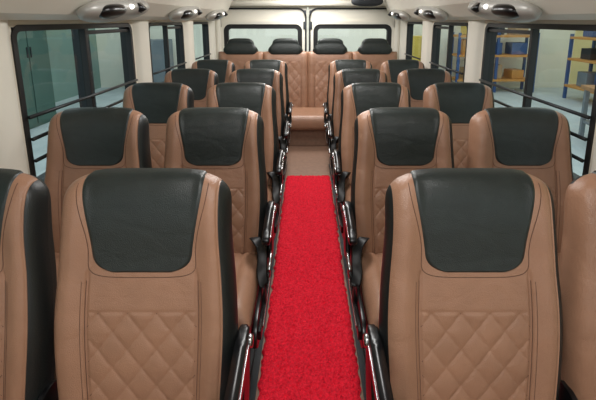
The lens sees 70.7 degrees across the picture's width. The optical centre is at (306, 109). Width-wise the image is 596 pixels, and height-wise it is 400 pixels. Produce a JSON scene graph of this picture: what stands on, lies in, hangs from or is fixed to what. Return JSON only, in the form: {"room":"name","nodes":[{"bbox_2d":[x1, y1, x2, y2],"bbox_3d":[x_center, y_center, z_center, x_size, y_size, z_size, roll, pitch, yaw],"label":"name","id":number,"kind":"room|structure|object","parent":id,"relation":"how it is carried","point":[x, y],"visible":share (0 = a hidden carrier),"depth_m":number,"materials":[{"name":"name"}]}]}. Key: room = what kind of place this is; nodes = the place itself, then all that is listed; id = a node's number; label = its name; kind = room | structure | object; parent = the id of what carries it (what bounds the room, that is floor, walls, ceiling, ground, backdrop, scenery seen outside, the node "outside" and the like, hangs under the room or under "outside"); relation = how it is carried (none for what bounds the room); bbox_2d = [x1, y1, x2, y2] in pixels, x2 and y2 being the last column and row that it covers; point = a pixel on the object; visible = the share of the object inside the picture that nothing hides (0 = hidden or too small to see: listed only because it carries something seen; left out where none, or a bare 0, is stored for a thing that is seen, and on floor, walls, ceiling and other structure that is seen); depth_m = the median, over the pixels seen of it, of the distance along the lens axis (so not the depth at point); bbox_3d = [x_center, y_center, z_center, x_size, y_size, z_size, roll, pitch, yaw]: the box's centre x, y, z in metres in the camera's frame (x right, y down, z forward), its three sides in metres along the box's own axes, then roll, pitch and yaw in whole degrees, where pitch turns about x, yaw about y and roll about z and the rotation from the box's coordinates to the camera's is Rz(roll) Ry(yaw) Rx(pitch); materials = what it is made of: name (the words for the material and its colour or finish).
{"room":"vehicle interior","nodes":[
{"label":"vehicle interior","id":0,"kind":"room"},
{"bbox_2d":[46,28,100,101],"bbox_3d":[-6.490,-1.574,2.835,0.200,6.000,20.000,0,12,0],"label":"wall","id":1,"kind":"structure","parent":0,"point":[60,45],"depth_m":11.11,"materials":[{"name":"white paint"}]},
{"bbox_2d":[8,20,209,173],"bbox_3d":[-1.270,-0.028,2.320,0.060,1.950,6.950,0,12,0],"label":"wall","id":2,"kind":"structure","parent":0,"point":[11,23],"depth_m":1.90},
{"bbox_2d":[0,20,27,173],"bbox_3d":[-1.217,0.049,1.692,0.050,0.860,0.247,0,12,0],"label":"trim","id":3,"kind":"structure","parent":2,"relation":"attached to","point":[12,152],"depth_m":1.68,"materials":[{"name":"beige paint"}]},
{"bbox_2d":[11,23,137,180],"bbox_3d":[-1.244,-0.104,2.426,0.128,0.765,1.270,0,12,0],"label":"window","id":4,"kind":"structure","parent":2,"relation":"in","point":[125,29],"depth_m":2.35,"materials":[{"name":"black rubber"}]},
{"bbox_2d":[76,0,149,22],"bbox_3d":[-1.040,-0.553,2.336,0.198,0.137,0.798,0,12,2],"label":"air vent","id":5,"kind":"object","parent":2,"relation":"attached to","point":[96,11],"visible":1,"depth_m":2.10,"materials":[{"name":"silver metal"}]},
{"bbox_2d":[0,0,232,19],"bbox_3d":[-1.077,-0.712,2.123,0.335,0.510,6.650,0,12,0],"label":"trim","id":6,"kind":"structure","parent":2,"relation":"attached to","point":[9,9],"depth_m":1.93,"materials":[{"name":"beige paint"}]},
{"bbox_2d":[131,20,151,82],"bbox_3d":[-1.217,-0.267,3.179,0.050,0.860,0.290,0,12,0],"label":"trim","id":7,"kind":"structure","parent":2,"relation":"attached to","point":[140,27],"depth_m":3.08,"materials":[{"name":"beige paint"}]},
{"bbox_2d":[148,22,186,81],"bbox_3d":[-1.244,-0.394,3.791,0.128,0.765,0.980,0,12,0],"label":"window","id":8,"kind":"structure","parent":2,"relation":"in","point":[178,26],"depth_m":3.81,"materials":[{"name":"black rubber"}]},
{"bbox_2d":[168,6,202,21],"bbox_3d":[-1.040,-0.833,3.656,0.198,0.137,0.798,0,12,2],"label":"air vent","id":9,"kind":"object","parent":2,"relation":"attached to","point":[184,13],"visible":0.98,"depth_m":3.38,"materials":[{"name":"silver metal"}]},
{"bbox_2d":[183,20,194,68],"bbox_3d":[-1.217,-0.531,4.421,0.050,0.860,0.333,0,12,0],"label":"trim","id":10,"kind":"structure","parent":2,"relation":"attached to","point":[188,24],"depth_m":4.30,"materials":[{"name":"beige paint"}]},
{"bbox_2d":[193,22,210,59],"bbox_3d":[-1.244,-0.643,4.960,0.128,0.765,0.790,0,12,0],"label":"window","id":11,"kind":"structure","parent":2,"relation":"in","point":[205,28],"depth_m":5.26,"materials":[{"name":"black rubber"}]},
{"bbox_2d":[208,21,216,58],"bbox_3d":[-1.217,-0.756,5.482,0.050,0.860,0.301,0,12,0],"label":"trim","id":12,"kind":"structure","parent":2,"relation":"attached to","point":[212,35],"depth_m":5.37,"materials":[{"name":"beige paint"}]},
{"bbox_2d":[205,9,227,20],"bbox_3d":[-1.040,-1.093,4.879,0.198,0.137,0.798,0,12,2],"label":"air vent","id":13,"kind":"object","parent":2,"relation":"attached to","point":[215,15],"visible":1,"depth_m":4.59,"materials":[{"name":"silver metal"}]},
{"bbox_2d":[54,146,363,399],"bbox_3d":[0.010,0.955,2.529,2.620,0.060,6.950,0,12,0],"label":"floor","id":14,"kind":"structure","parent":0,"point":[301,160],"depth_m":4.16,"materials":[{"name":"brown plastic"}]},
{"bbox_2d":[0,168,58,399],"bbox_3d":[-0.927,0.726,0.966,0.483,1.034,0.648,0,12,0],"label":"seat","id":15,"kind":"object","parent":14,"relation":"on","point":[28,274],"visible":0.98,"depth_m":1.09,"materials":[{"name":"beige leather"}]},
{"bbox_2d":[44,107,151,279],"bbox_3d":[-0.955,0.556,1.763,0.483,1.034,0.648,0,12,0],"label":"seat","id":16,"kind":"object","parent":14,"relation":"on","point":[82,141],"visible":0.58,"depth_m":1.88,"materials":[{"name":"brown leather"}]},
{"bbox_2d":[55,253,58,279],"bbox_3d":[-0.955,0.732,1.694,0.440,0.140,0.440,0,12,0],"label":"seat cushion","id":17,"kind":"object","parent":16,"relation":"on","point":[56,254],"depth_m":1.77,"materials":[{"name":"beige leather"}]},
{"bbox_2d":[54,168,253,399],"bbox_3d":[-0.408,0.726,0.966,0.522,1.034,0.648,0,12,0],"label":"seat","id":18,"kind":"object","parent":14,"relation":"on","point":[146,304],"visible":1,"depth_m":1.08,"materials":[{"name":"beige leather"}]},
{"bbox_2d":[123,82,193,167],"bbox_3d":[-0.955,0.392,2.536,0.483,1.034,0.648,0,12,0],"label":"seat","id":19,"kind":"object","parent":14,"relation":"on","point":[157,101],"visible":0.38,"depth_m":2.65,"materials":[{"name":"black leather"}]},
{"bbox_2d":[164,69,218,106],"bbox_3d":[-0.955,0.228,3.309,0.483,1.034,0.648,0,12,0],"label":"seat","id":20,"kind":"object","parent":14,"relation":"on","point":[199,81],"visible":0.29,"depth_m":3.43,"materials":[{"name":"black leather"}]},
{"bbox_2d":[191,59,234,82],"bbox_3d":[-0.955,0.058,4.111,0.483,1.034,0.648,0,12,0],"label":"seat","id":21,"kind":"object","parent":14,"relation":"on","point":[223,68],"visible":0.23,"depth_m":4.23,"materials":[{"name":"black leather"}]},
{"bbox_2d":[164,107,276,388],"bbox_3d":[-0.402,0.556,1.763,0.522,1.034,0.648,0,12,0],"label":"seat","id":22,"kind":"object","parent":14,"relation":"on","point":[227,143],"visible":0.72,"depth_m":1.88,"materials":[{"name":"brown leather"}]},
{"bbox_2d":[234,253,257,328],"bbox_3d":[-0.422,0.732,1.694,0.440,0.140,0.440,0,12,0],"label":"seat cushion","id":23,"kind":"object","parent":22,"relation":"on","point":[246,265],"depth_m":1.64,"materials":[{"name":"beige leather"}]},
{"bbox_2d":[206,82,284,237],"bbox_3d":[-0.402,0.392,2.536,0.522,1.034,0.648,0,12,0],"label":"seat","id":24,"kind":"object","parent":14,"relation":"on","point":[260,98],"visible":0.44,"depth_m":2.65,"materials":[{"name":"brown leather"}]},
{"bbox_2d":[267,185,272,200],"bbox_3d":[-0.422,0.568,2.467,0.440,0.140,0.440,0,12,0],"label":"seat cushion","id":25,"kind":"object","parent":24,"relation":"on","point":[269,187],"depth_m":2.51,"materials":[{"name":"beige leather"}]},
{"bbox_2d":[229,69,289,180],"bbox_3d":[-0.402,0.228,3.309,0.522,1.034,0.648,0,12,0],"label":"seat","id":26,"kind":"object","parent":14,"relation":"on","point":[273,78],"visible":0.3,"depth_m":3.43,"materials":[{"name":"brown leather"}]},
{"bbox_2d":[249,166,286,399],"bbox_3d":[-0.222,0.938,2.449,0.045,0.006,3.700,0,12,0],"label":"trim","id":27,"kind":"structure","parent":14,"relation":"on","point":[256,365],"depth_m":1.83,"materials":[{"name":"paint"}]},
{"bbox_2d":[244,59,292,146],"bbox_3d":[-0.402,0.058,4.111,0.522,1.034,0.648,0,12,0],"label":"seat","id":28,"kind":"object","parent":14,"relation":"on","point":[278,65],"visible":0.31,"depth_m":4.23,"materials":[{"name":"brown leather"}]},
{"bbox_2d":[218,38,396,145],"bbox_3d":[0.010,-0.218,4.988,2.216,1.212,0.728,0,12,0],"label":"seat","id":29,"kind":"object","parent":14,"relation":"on","point":[307,71],"visible":0.41,"depth_m":5.13,"materials":[{"name":"beige leather"}]},
{"bbox_2d":[288,107,326,129],"bbox_3d":[0.010,0.099,4.969,2.200,0.181,0.560,0,12,0],"label":"seat cushion","id":30,"kind":"object","parent":29,"relation":"on","point":[303,118],"depth_m":4.71,"materials":[{"name":"beige leather"}]},
{"bbox_2d":[257,175,360,399],"bbox_3d":[0.010,0.969,2.255,0.421,0.018,3.409,0,12,0],"label":"carpet","id":31,"kind":"object","parent":14,"relation":"on","point":[308,352],"visible":1,"depth_m":2.09,"materials":[{"name":"red carpet"}]},
{"bbox_2d":[323,59,371,146],"bbox_3d":[0.422,0.058,4.111,0.522,1.034,0.648,0,12,0],"label":"seat","id":32,"kind":"object","parent":14,"relation":"on","point":[335,66],"visible":0.28,"depth_m":4.23,"materials":[{"name":"brown leather"}]},
{"bbox_2d":[329,164,365,399],"bbox_3d":[0.242,0.938,2.449,0.045,0.006,3.700,0,12,0],"label":"trim","id":33,"kind":"structure","parent":14,"relation":"on","point":[360,354],"depth_m":2.00,"materials":[{"name":"paint"}]},
{"bbox_2d":[326,69,386,178],"bbox_3d":[0.422,0.228,3.309,0.522,1.034,0.648,0,12,0],"label":"seat","id":34,"kind":"object","parent":14,"relation":"on","point":[342,78],"visible":0.32,"depth_m":3.43,"materials":[{"name":"brown leather"}]},
{"bbox_2d":[332,82,410,238],"bbox_3d":[0.422,0.392,2.536,0.522,1.034,0.648,0,12,0],"label":"seat","id":35,"kind":"object","parent":14,"relation":"on","point":[356,98],"visible":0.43,"depth_m":2.65,"materials":[{"name":"brown leather"}]},
{"bbox_2d":[344,184,350,201],"bbox_3d":[0.442,0.568,2.467,0.440,0.140,0.440,0,12,0],"label":"seat cushion","id":36,"kind":"object","parent":35,"relation":"on","point":[347,189],"depth_m":2.51,"materials":[{"name":"beige leather"}]},
{"bbox_2d":[342,107,454,364],"bbox_3d":[0.422,0.556,1.763,0.522,1.034,0.648,0,12,0],"label":"seat","id":37,"kind":"object","parent":14,"relation":"on","point":[390,143],"visible":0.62,"depth_m":1.88,"materials":[{"name":"brown leather"}]},
{"bbox_2d":[360,253,382,328],"bbox_3d":[0.442,0.732,1.694,0.440,0.140,0.440,0,12,0],"label":"seat cushion","id":38,"kind":"object","parent":37,"relation":"on","point":[370,267],"depth_m":1.65,"materials":[{"name":"beige leather"}]},
{"bbox_2d":[381,59,424,82],"bbox_3d":[0.975,0.058,4.111,0.483,1.034,0.648,0,12,0],"label":"seat","id":39,"kind":"object","parent":14,"relation":"on","point":[392,68],"visible":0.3,"depth_m":4.23,"materials":[{"name":"black leather"}]},
{"bbox_2d":[397,69,451,106],"bbox_3d":[0.975,0.228,3.309,0.483,1.034,0.648,0,12,0],"label":"seat","id":40,"kind":"object","parent":14,"relation":"on","point":[416,81],"visible":0.23,"depth_m":3.43,"materials":[{"name":"black leather"}]},
{"bbox_2d":[423,82,494,167],"bbox_3d":[0.975,0.392,2.536,0.483,1.034,0.648,0,12,0],"label":"seat","id":41,"kind":"object","parent":14,"relation":"on","point":[460,101],"visible":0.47,"depth_m":2.65,"materials":[{"name":"black leather"}]},
{"bbox_2d":[363,168,562,399],"bbox_3d":[0.416,0.726,0.966,0.522,1.034,0.648,0,12,0],"label":"seat","id":42,"kind":"object","parent":14,"relation":"on","point":[470,302],"visible":1,"depth_m":1.08,"materials":[{"name":"beige leather"}]},
{"bbox_2d":[466,107,573,266],"bbox_3d":[0.975,0.556,1.763,0.483,1.034,0.648,0,12,0],"label":"seat","id":43,"kind":"object","parent":14,"relation":"on","point":[535,141],"visible":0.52,"depth_m":1.88,"materials":[{"name":"brown leather"}]},
{"bbox_2d":[558,170,595,399],"bbox_3d":[0.931,0.726,0.966,0.483,1.034,0.648,0,12,0],"label":"seat","id":44,"kind":"object","parent":14,"relation":"on","point":[577,264],"visible":0.84,"depth_m":1.10,"materials":[{"name":"beige leather"}]},
{"bbox_2d":[230,6,385,6],"bbox_3d":[0.010,-0.757,5.748,2.620,1.950,0.060,0,12,0],"label":"wall","id":45,"kind":"structure","parent":0,"point":[230,6],"depth_m":5.59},
{"bbox_2d":[221,7,306,51],"bbox_3d":[-0.590,-0.700,5.722,1.180,1.350,0.125,0,12,0],"label":"door","id":46,"kind":"structure","parent":45,"relation":"in","point":[237,17],"depth_m":5.61,"materials":[{"name":"beige paint"}]},
{"bbox_2d":[215,0,399,58],"bbox_3d":[0.010,-0.813,5.654,2.480,1.500,0.100,0,12,0],"label":"trim","id":47,"kind":"structure","parent":45,"relation":"attached to","point":[234,2],"depth_m":5.50,"materials":[{"name":"beige paint"}]},
{"bbox_2d":[308,7,394,51],"bbox_3d":[0.610,-0.700,5.722,1.180,1.350,0.125,0,12,0],"label":"door","id":48,"kind":"structure","parent":45,"relation":"in","point":[318,17],"depth_m":5.61,"materials":[{"name":"beige paint"}]},
{"bbox_2d":[351,0,382,5],"bbox_3d":[0.750,-1.368,5.353,0.400,0.120,0.360,0,12,0],"label":"ceiling lamp","id":49,"kind":"object","parent":45,"relation":"attached to","point":[354,2],"visible":1,"depth_m":5.19,"materials":[{"name":"paint"}]},
{"bbox_2d":[30,87,593,176],"bbox_3d":[0.010,1.015,5.327,30.000,0.100,34.000,0,12,0],"label":"ground","id":50,"kind":"structure","parent":0,"point":[573,100],"depth_m":10.42,"materials":[{"name":"concrete"}]},
{"bbox_2d":[17,30,56,128],"bbox_3d":[-5.567,-1.076,7.950,0.645,2.900,1.300,0,12,0],"label":"tall cabinet","id":51,"kind":"object","parent":50,"relation":"on","point":[32,45],"visible":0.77,"depth_m":8.18,"materials":[{"name":"paint"}]},
{"bbox_2d":[71,29,96,106],"bbox_3d":[-4.890,-2.353,8.905,0.400,5.000,0.400,0,12,0],"label":"support column","id":52,"kind":"structure","parent":50,"relation":"on","point":[75,38],"depth_m":9.11,"materials":[{"name":"metal"}]},
{"bbox_2d":[150,39,173,81],"bbox_3d":[-4.590,-1.281,12.280,1.200,1.500,0.645,0,12,0],"label":"cabinet","id":53,"kind":"object","parent":50,"relation":"on","point":[157,46],"visible":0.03,"depth_m":11.98,"materials":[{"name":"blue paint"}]},
{"bbox_2d":[412,36,421,61],"bbox_3d":[3.210,-1.330,12.269,0.900,1.600,0.645,0,12,0],"label":"cabinet","id":54,"kind":"object","parent":50,"relation":"on","point":[417,40],"visible":0.09,"depth_m":11.88,"materials":[{"name":"yellow paint"}]},
{"bbox_2d":[451,32,539,92],"bbox_3d":[5.410,-1.383,12.281,2.270,1.700,0.700,0,12,0],"label":"storage rack","id":55,"kind":"object","parent":50,"relation":"on","point":[456,77],"visible":0.38,"depth_m":12.03,"materials":[{"name":"blue metal"}]},
{"bbox_2d":[459,67,463,77],"bbox_3d":[4.710,-1.079,12.345,0.354,0.308,0.452,-1,12,-4],"label":"cardboard box","id":56,"kind":"object","parent":55,"relation":"on","point":[461,69],"visible":0.06,"depth_m":12.33,"materials":[{"name":"brown cardboard"}]},
{"bbox_2d":[460,39,465,53],"bbox_3d":[4.710,-1.819,12.188,0.493,0.422,0.452,1,12,5],"label":"cardboard box","id":57,"kind":"object","parent":55,"relation":"on","point":[463,41],"visible":0.21,"depth_m":12.01,"materials":[{"name":"cardboard"}]},
{"bbox_2d":[461,26,466,34],"bbox_3d":[4.710,-2.396,12.066,0.393,0.492,0.452,-1,12,-4],"label":"cardboard box","id":58,"kind":"object","parent":55,"relation":"on","point":[463,28],"visible":0.05,"depth_m":12.05,"materials":[{"name":"yellow cardboard"}]},
{"bbox_2d":[452,76,524,81],"bbox_3d":[5.410,-0.894,12.385,2.200,0.060,0.700,0,12,0],"label":"shelf","id":59,"kind":"object","parent":55,"relation":"attached to","point":[457,79],"depth_m":12.05,"materials":[{"name":"orange paint"}]},
{"bbox_2d":[452,53,527,56],"bbox_3d":[5.410,-1.579,12.239,2.200,0.060,0.700,0,12,0],"label":"shelf","id":60,"kind":"object","parent":55,"relation":"attached to","point":[453,54],"depth_m":11.90,"materials":[{"name":"orange paint"}]},
{"bbox_2d":[453,34,529,36],"bbox_3d":[5.410,-2.117,12.125,2.200,0.060,0.700,0,12,0],"label":"shelf","id":61,"kind":"object","parent":55,"relation":"attached to","point":[454,35],"depth_m":11.78,"materials":[{"name":"orange paint"}]},
{"bbox_2d":[493,63,501,78],"bbox_3d":[5.390,-1.126,12.335,0.480,0.406,0.452,0,12,2],"label":"cardboard box","id":62,"kind":"object","parent":55,"relation":"on","point":[499,72],"visible":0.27,"depth_m":12.11,"materials":[{"name":"brown cardboard"}]},
{"bbox_2d":[495,42,502,54],"bbox_3d":[5.390,-1.776,12.197,0.379,0.335,0.452,1,12,3],"label":"cardboard box","id":63,"kind":"object","parent":55,"relation":"on","point":[501,44],"visible":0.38,"depth_m":11.98,"materials":[{"name":"blue cardboard"}]},
{"bbox_2d":[503,68,523,78],"bbox_3d":[6.070,-1.051,12.351,0.357,0.252,0.452,-1,12,-6],"label":"cardboard box","id":64,"kind":"object","parent":55,"relation":"on","point":[512,73],"visible":1,"depth_m":12.15,"materials":[{"name":"orange cardboard"}]},
{"bbox_2d":[505,42,527,54],"bbox_3d":[6.070,-1.776,12.197,0.436,0.333,0.452,0,12,1],"label":"cardboard box","id":65,"kind":"object","parent":55,"relation":"on","point":[518,48],"visible":1,"depth_m":11.99,"materials":[{"name":"blue cardboard"}]},
{"bbox_2d":[507,28,528,34],"bbox_3d":[6.070,-2.263,12.094,0.381,0.219,0.452,-1,12,-3],"label":"cardboard box","id":66,"kind":"object","parent":55,"relation":"on","point":[508,28],"visible":0.41,"depth_m":11.89,"materials":[{"name":"brown cardboard"}]},
{"bbox_2d":[562,34,595,97],"bbox_3d":[7.210,-0.656,8.857,0.700,1.700,4.670,0,12,0],"label":"storage rack","id":67,"kind":"object","parent":50,"relation":"on","point":[572,37],"visible":0.65,"depth_m":10.96,"materials":[{"name":"blue metal"}]},
{"bbox_2d":[564,84,593,93],"bbox_3d":[7.210,-0.167,8.961,0.700,0.060,4.600,0,12,0],"label":"shelf","id":68,"kind":"object","parent":67,"relation":"attached to","point":[574,86],"depth_m":10.91,"materials":[{"name":"orange paint"}]},
{"bbox_2d":[567,58,595,63],"bbox_3d":[7.210,-0.852,8.816,0.700,0.060,4.600,0,12,0],"label":"shelf","id":69,"kind":"object","parent":67,"relation":"attached to","point":[568,59],"depth_m":10.55,"materials":[{"name":"orange paint"}]},
{"bbox_2d":[570,36,595,40],"bbox_3d":[7.210,-1.389,8.701,0.700,0.060,4.600,0,12,0],"label":"shelf","id":70,"kind":"object","parent":67,"relation":"attached to","point":[572,38],"depth_m":10.50,"materials":[{"name":"orange paint"}]},
{"bbox_2d":[576,71,595,86],"bbox_3d":[7.210,-0.755,10.676,0.450,0.369,0.432,1,12,4],"label":"cardboard box","id":71,"kind":"object","parent":67,"relation":"on","point":[583,77],"visible":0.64,"depth_m":10.56,"materials":[{"name":"grey cardboard"}]},
{"bbox_2d":[580,48,595,59],"bbox_3d":[7.210,-1.391,10.541,0.450,0.270,0.367,0,12,-1],"label":"cardboard box","id":72,"kind":"object","parent":67,"relation":"on","point":[586,53],"visible":1,"depth_m":10.46,"materials":[{"name":"paint"}]},
{"bbox_2d":[583,31,595,36],"bbox_3d":[7.210,-1.949,10.422,0.450,0.300,0.411,0,12,2],"label":"cardboard box","id":73,"kind":"object","parent":67,"relation":"on","point":[585,33],"visible":0.44,"depth_m":10.38,"materials":[{"name":"blue cardboard"}]},
{"bbox_2d":[578,85,594,135],"bbox_3d":[5.010,0.238,6.491,0.700,0.935,2.000,2,12,10],"label":"workbench","id":74,"kind":"object","parent":50,"relation":"on","point":[587,88],"visible":0.66,"depth_m":7.35,"materials":[{"name":"grey wood"}]},
{"bbox_2d":[583,119,589,124],"bbox_3d":[5.010,0.402,6.526,0.600,0.040,1.900,2,12,10],"label":"shelf","id":75,"kind":"object","parent":74,"relation":"attached to","point":[585,121],"depth_m":7.36,"materials":[{"name":"grey paint"}]},
{"bbox_2d":[581,85,594,92],"bbox_3d":[5.010,-0.185,6.401,0.700,0.070,2.000,2,12,10],"label":"countertop","id":76,"kind":"structure","parent":74,"relation":"on","point":[590,88],"depth_m":7.20,"materials":[{"name":"brown wood"}]},
{"bbox_2d":[95,7,574,86],"bbox_3d":[0.010,-3.632,12.518,20.000,6.000,0.200,0,12,0],"label":"wall","id":77,"kind":"structure","parent":0,"point":[553,44],"depth_m":12.77,"materials":[{"name":"white paint"}]},
{"bbox_2d":[405,20,595,173],"bbox_3d":[1.290,-0.028,2.320,0.060,1.950,6.950,0,12,0],"label":"wall","id":78,"kind":"structure","parent":0,"point":[585,22],"depth_m":2.21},
{"bbox_2d":[388,9,409,20],"bbox_3d":[1.060,-1.093,4.879,0.197,0.137,0.798,0,12,-2],"label":"air vent","id":79,"kind":"object","parent":78,"relation":"attached to","point":[400,15],"visible":0.98,"depth_m":4.59,"materials":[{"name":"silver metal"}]},
{"bbox_2d":[399,21,406,58],"bbox_3d":[1.237,-0.756,5.482,0.050,0.860,0.301,0,12,0],"label":"trim","id":80,"kind":"structure","parent":78,"relation":"attached to","point":[403,24],"depth_m":5.38,"materials":[{"name":"beige paint"}]},
{"bbox_2d":[405,22,422,59],"bbox_3d":[1.264,-0.643,4.960,0.128,0.765,0.790,0,12,0],"label":"window","id":81,"kind":"structure","parent":78,"relation":"in","point":[410,25],"depth_m":5.26,"materials":[{"name":"black metal"}]},
{"bbox_2d":[421,20,432,68],"bbox_3d":[1.237,-0.531,4.421,0.050,0.860,0.333,0,12,0],"label":"trim","id":82,"kind":"structure","parent":78,"relation":"attached to","point":[427,24],"depth_m":4.30,"materials":[{"name":"beige paint"}]},
{"bbox_2d":[414,6,447,21],"bbox_3d":[1.060,-0.833,3.656,0.197,0.137,0.798,0,12,-2],"label":"air vent","id":83,"kind":"object","parent":78,"relation":"attached to","point":[431,13],"visible":0.99,"depth_m":3.39,"materials":[{"name":"silver metal"}]},
{"bbox_2d":[429,22,467,81],"bbox_3d":[1.264,-0.394,3.791,0.128,0.765,0.980,0,12,0],"label":"window","id":84,"kind":"structure","parent":78,"relation":"in","point":[437,26],"depth_m":3.80,"materials":[{"name":"black metal"}]},
{"bbox_2d":[464,20,485,82],"bbox_3d":[1.237,-0.267,3.179,0.050,0.860,0.290,0,12,0],"label":"trim","id":85,"kind":"structure","parent":78,"relation":"attached to","point":[475,27],"depth_m":3.08,"materials":[{"name":"beige paint"}]},
{"bbox_2d":[383,0,595,19],"bbox_3d":[1.097,-0.712,2.123,0.335,0.510,6.650,0,12,0],"label":"trim","id":86,"kind":"structure","parent":78,"relation":"attached to","point":[455,9],"depth_m":2.15,"materials":[{"name":"beige paint"}]},
{"bbox_2d":[468,0,541,22],"bbox_3d":[1.060,-0.553,2.336,0.197,0.137,0.798,0,12,-2],"label":"air vent","id":87,"kind":"object","parent":78,"relation":"attached to","point":[517,11],"visible":1,"depth_m":2.10,"materials":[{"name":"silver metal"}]},
{"bbox_2d":[479,23,595,178],"bbox_3d":[1.264,-0.104,2.426,0.128,0.765,1.270,0,12,0],"label":"window","id":88,"kind":"structure","parent":78,"relation":"in","point":[491,29],"depth_m":2.38,"materials":[{"name":"black rubber"}]},
{"bbox_2d":[591,141,595,172],"bbox_3d":[1.237,0.049,1.692,0.050,0.860,0.247,0,12,0],"label":"trim","id":89,"kind":"structure","parent":78,"relation":"attached to","point":[593,168],"depth_m":1.78,"materials":[{"name":"beige paint"}]},
{"bbox_2d":[568,31,595,93],"bbox_3d":[8.210,-1.574,2.835,0.200,6.000,20.000,0,12,0],"label":"wall","id":90,"kind":"structure","parent":0,"point":[576,66],"depth_m":12.55,"materials":[{"name":"beige paint"}]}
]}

